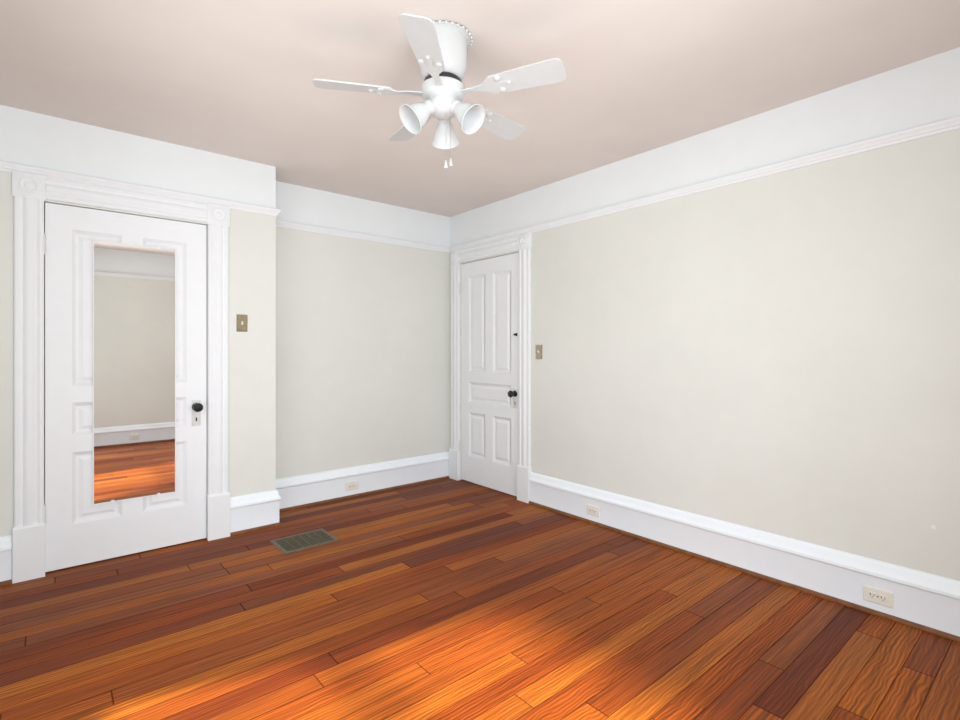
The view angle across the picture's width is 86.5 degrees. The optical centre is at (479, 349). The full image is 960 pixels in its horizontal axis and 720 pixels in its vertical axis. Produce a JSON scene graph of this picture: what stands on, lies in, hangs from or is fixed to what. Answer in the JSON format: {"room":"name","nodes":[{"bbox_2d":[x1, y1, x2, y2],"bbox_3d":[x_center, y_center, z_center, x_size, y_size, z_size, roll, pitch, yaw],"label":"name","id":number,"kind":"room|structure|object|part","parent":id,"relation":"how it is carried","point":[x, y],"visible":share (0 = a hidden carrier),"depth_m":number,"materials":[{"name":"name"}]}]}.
{"room":"empty bedroom","nodes":[
{"label":"empty bedroom","id":0,"kind":"room"},
{"bbox_2d":[0,105,275,536],"bbox_3d":[-2.355,-0.030,3.255,1.912,2.600,0.433,0,0,-40],"label":"wall","id":1,"kind":"structure","parent":0,"point":[29,138],"depth_m":3.42,"materials":[{"name":"paint"}]},
{"bbox_2d":[0,535,11,581],"bbox_3d":[-2.690,1.142,2.672,0.350,0.256,0.030,0,0,-40],"label":"baseboard","id":2,"kind":"structure","parent":1,"relation":"attached to","point":[5,541],"depth_m":2.77,"materials":[{"name":"white wood"}]},
{"bbox_2d":[12,170,229,583],"bbox_3d":[-2.133,0.143,3.137,1.100,2.253,0.034,0,0,-40],"label":"trim","id":3,"kind":"structure","parent":1,"relation":"attached to","point":[31,193],"depth_m":2.86,"materials":[{"name":"white wood"}]},
{"bbox_2d":[44,202,206,571],"bbox_3d":[-2.144,0.212,3.143,0.834,2.100,0.118,0,0,-40],"label":"closet door","id":4,"kind":"structure","parent":1,"relation":"in","point":[125,384],"depth_m":3.12,"materials":[{"name":"white wood"}]},
{"bbox_2d":[92,239,176,505],"bbox_3d":[-2.136,0.126,3.167,0.432,1.605,0.010,0,0,-40],"label":"mirror","id":5,"kind":"object","parent":4,"relation":"attached to","point":[134,281],"depth_m":3.16,"materials":[{"name":"clear mirror"}]},
{"bbox_3d":[-1.858,0.409,3.355,0.060,0.125,0.074,0,0,-40],"label":"knob","id":6,"kind":"part","parent":4,"relation":"part of","materials":[{"name":"black metal"}]},
{"bbox_2d":[237,314,247,331],"bbox_3d":[-1.652,-0.188,3.548,0.072,0.118,0.021,0,0,-40],"label":"light switch","id":7,"kind":"object","parent":1,"relation":"attached to","point":[242,323],"visible":1,"depth_m":3.55,"materials":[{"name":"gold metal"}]},
{"bbox_2d":[230,452,448,532],"bbox_3d":[-1.001,1.142,4.293,2.119,0.256,0.343,0,0,-40],"label":"baseboard","id":8,"kind":"structure","parent":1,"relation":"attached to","point":[253,510],"depth_m":4.26,"materials":[{"name":"white wood"}]},
{"bbox_2d":[346,481,357,490],"bbox_3d":[-1.103,1.172,4.400,0.116,0.072,0.008,0,0,-40],"label":"electrical outlet","id":9,"kind":"object","parent":8,"relation":"attached to","point":[352,485],"visible":1,"depth_m":4.40,"materials":[{"name":"beige plastic"}]},
{"bbox_2d":[276,181,449,478],"bbox_3d":[-0.985,-0.030,4.609,1.928,2.600,0.120,0,0,-40],"label":"wall","id":10,"kind":"structure","parent":0,"point":[362,352],"depth_m":4.46,"materials":[{"name":"paint"}]},
{"bbox_2d":[0,478,959,719],"bbox_3d":[-0.136,1.320,2.110,3.840,0.100,5.040,0,0,-40],"label":"floor","id":11,"kind":"structure","parent":0,"point":[449,599],"depth_m":2.29,"materials":[{"name":"brown wood"}]},
{"bbox_2d":[230,522,281,535],"bbox_3d":[-1.563,1.260,3.564,0.345,0.020,0.071,0,0,-40],"label":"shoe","id":12,"kind":"object","parent":11,"relation":"on","point":[275,524],"depth_m":3.58,"materials":[{"name":"brown wood"}]},
{"bbox_2d":[270,528,339,553],"bbox_3d":[-1.165,1.267,3.394,0.365,0.006,0.290,0,0,-40],"label":"floor vent","id":13,"kind":"object","parent":11,"relation":"in","point":[300,541],"visible":1,"depth_m":3.38,"materials":[{"name":"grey metal"}]},
{"bbox_2d":[279,476,448,511],"bbox_3d":[-0.934,1.260,4.496,1.652,0.020,0.077,0,0,-40],"label":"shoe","id":14,"kind":"object","parent":11,"relation":"on","point":[312,504],"depth_m":4.43,"materials":[{"name":"brown wood"}]},
{"bbox_2d":[0,501,959,642],"bbox_3d":[-0.036,1.260,1.990,3.562,0.020,4.449,0,0,-40],"label":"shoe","id":15,"kind":"object","parent":11,"relation":"on","point":[848,604],"visible":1,"depth_m":2.77,"materials":[{"name":"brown wood"}]},
{"bbox_2d":[0,0,959,216],"bbox_3d":[-0.136,-1.380,2.110,3.840,0.100,5.040,0,0,-40],"label":"ceiling","id":16,"kind":"structure","parent":0,"point":[233,78],"depth_m":2.44,"materials":[{"name":"paint"}]},
{"bbox_2d":[313,13,566,168],"bbox_3d":[-0.152,-1.047,2.202,1.011,0.566,1.016,0,0,-40],"label":"ceiling fan","id":17,"kind":"object","parent":16,"relation":"hanging from","point":[439,48],"visible":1,"depth_m":2.09,"materials":[{"name":"white metal"}]},
{"bbox_2d":[450,47,959,580],"bbox_3d":[1.335,-0.030,3.266,0.140,2.600,4.920,0,0,-40],"label":"wall","id":18,"kind":"structure","parent":0,"point":[776,353],"depth_m":2.81,"materials":[{"name":"paint"}]},
{"bbox_2d":[461,252,518,495],"bbox_3d":[0.097,0.212,4.686,0.040,2.100,0.825,0,0,-40],"label":"door","id":19,"kind":"structure","parent":18,"relation":"in","point":[489,370],"depth_m":4.66,"materials":[{"name":"white wood"}]},
{"bbox_2d":[508,333,517,397],"bbox_3d":[0.276,0.163,4.379,0.077,0.619,0.060,0,0,-40],"label":"door knob","id":20,"kind":"object","parent":19,"relation":"attached to","point":[512,394],"depth_m":4.37,"materials":[{"name":"black metal"}]},
{"bbox_2d":[513,388,517,407],"bbox_3d":[0.304,0.417,4.403,0.006,0.170,0.052,0,0,-40],"label":"plate","id":21,"kind":"object","parent":19,"relation":"attached to","point":[515,402],"depth_m":4.40,"materials":[{"name":"silver metal"}]},
{"bbox_2d":[449,232,530,502],"bbox_3d":[0.059,0.143,4.651,0.034,2.253,1.105,0,0,-40],"label":"door frame","id":22,"kind":"structure","parent":18,"relation":"attached to","point":[521,243],"depth_m":4.32,"materials":[{"name":"white wood"}]},
{"bbox_2d":[536,345,541,358],"bbox_3d":[0.475,0.016,4.166,0.021,0.118,0.072,0,0,-40],"label":"switch plate","id":23,"kind":"object","parent":18,"relation":"attached to","point":[538,351],"visible":1,"depth_m":4.16,"materials":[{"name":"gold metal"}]},
{"bbox_2d":[586,504,599,517],"bbox_3d":[0.824,1.175,3.728,0.008,0.072,0.116,0,0,-40],"label":"electrical outlet","id":24,"kind":"object","parent":18,"relation":"attached to","point":[592,510],"visible":1,"depth_m":3.73,"materials":[{"name":"beige plastic"}]},
{"bbox_2d":[529,472,959,636],"bbox_3d":[1.595,1.142,2.823,0.030,0.256,3.668,0,0,-40],"label":"baseboard","id":25,"kind":"structure","parent":18,"relation":"attached to","point":[927,599],"depth_m":2.80,"materials":[{"name":"white wood"}]},
{"bbox_2d":[863,585,892,607],"bbox_3d":[1.904,1.180,2.441,0.008,0.072,0.116,0,0,-40],"label":"electrical outlet","id":26,"kind":"object","parent":18,"relation":"attached to","point":[878,596],"visible":1,"depth_m":2.44,"materials":[{"name":"beige plastic"}]},
{"bbox_3d":[-1.600,-0.030,0.960,0.120,2.600,4.920,0,0,-40],"label":"wall","id":27,"kind":"structure","parent":0,"visible":0},
{"bbox_2d":[0,160,280,219],"bbox_3d":[-2.138,-0.998,3.136,1.792,0.052,0.030,0,0,-40],"label":"rail","id":28,"kind":"object","parent":27,"relation":"attached to","point":[5,166],"depth_m":3.13,"materials":[{"name":"white wood"}]},
{"bbox_2d":[276,220,449,252],"bbox_3d":[-0.994,-0.998,4.503,1.778,0.052,0.030,0,0,-40],"label":"rail","id":29,"kind":"object","parent":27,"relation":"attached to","point":[279,223],"depth_m":4.44,"materials":[{"name":"white wood"}]},
{"bbox_2d":[448,116,959,251],"bbox_3d":[1.231,-0.998,3.257,0.030,0.052,4.800,0,0,-40],"label":"rail","id":30,"kind":"object","parent":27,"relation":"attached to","point":[933,128],"depth_m":2.86,"materials":[{"name":"white wood"}]}
]}

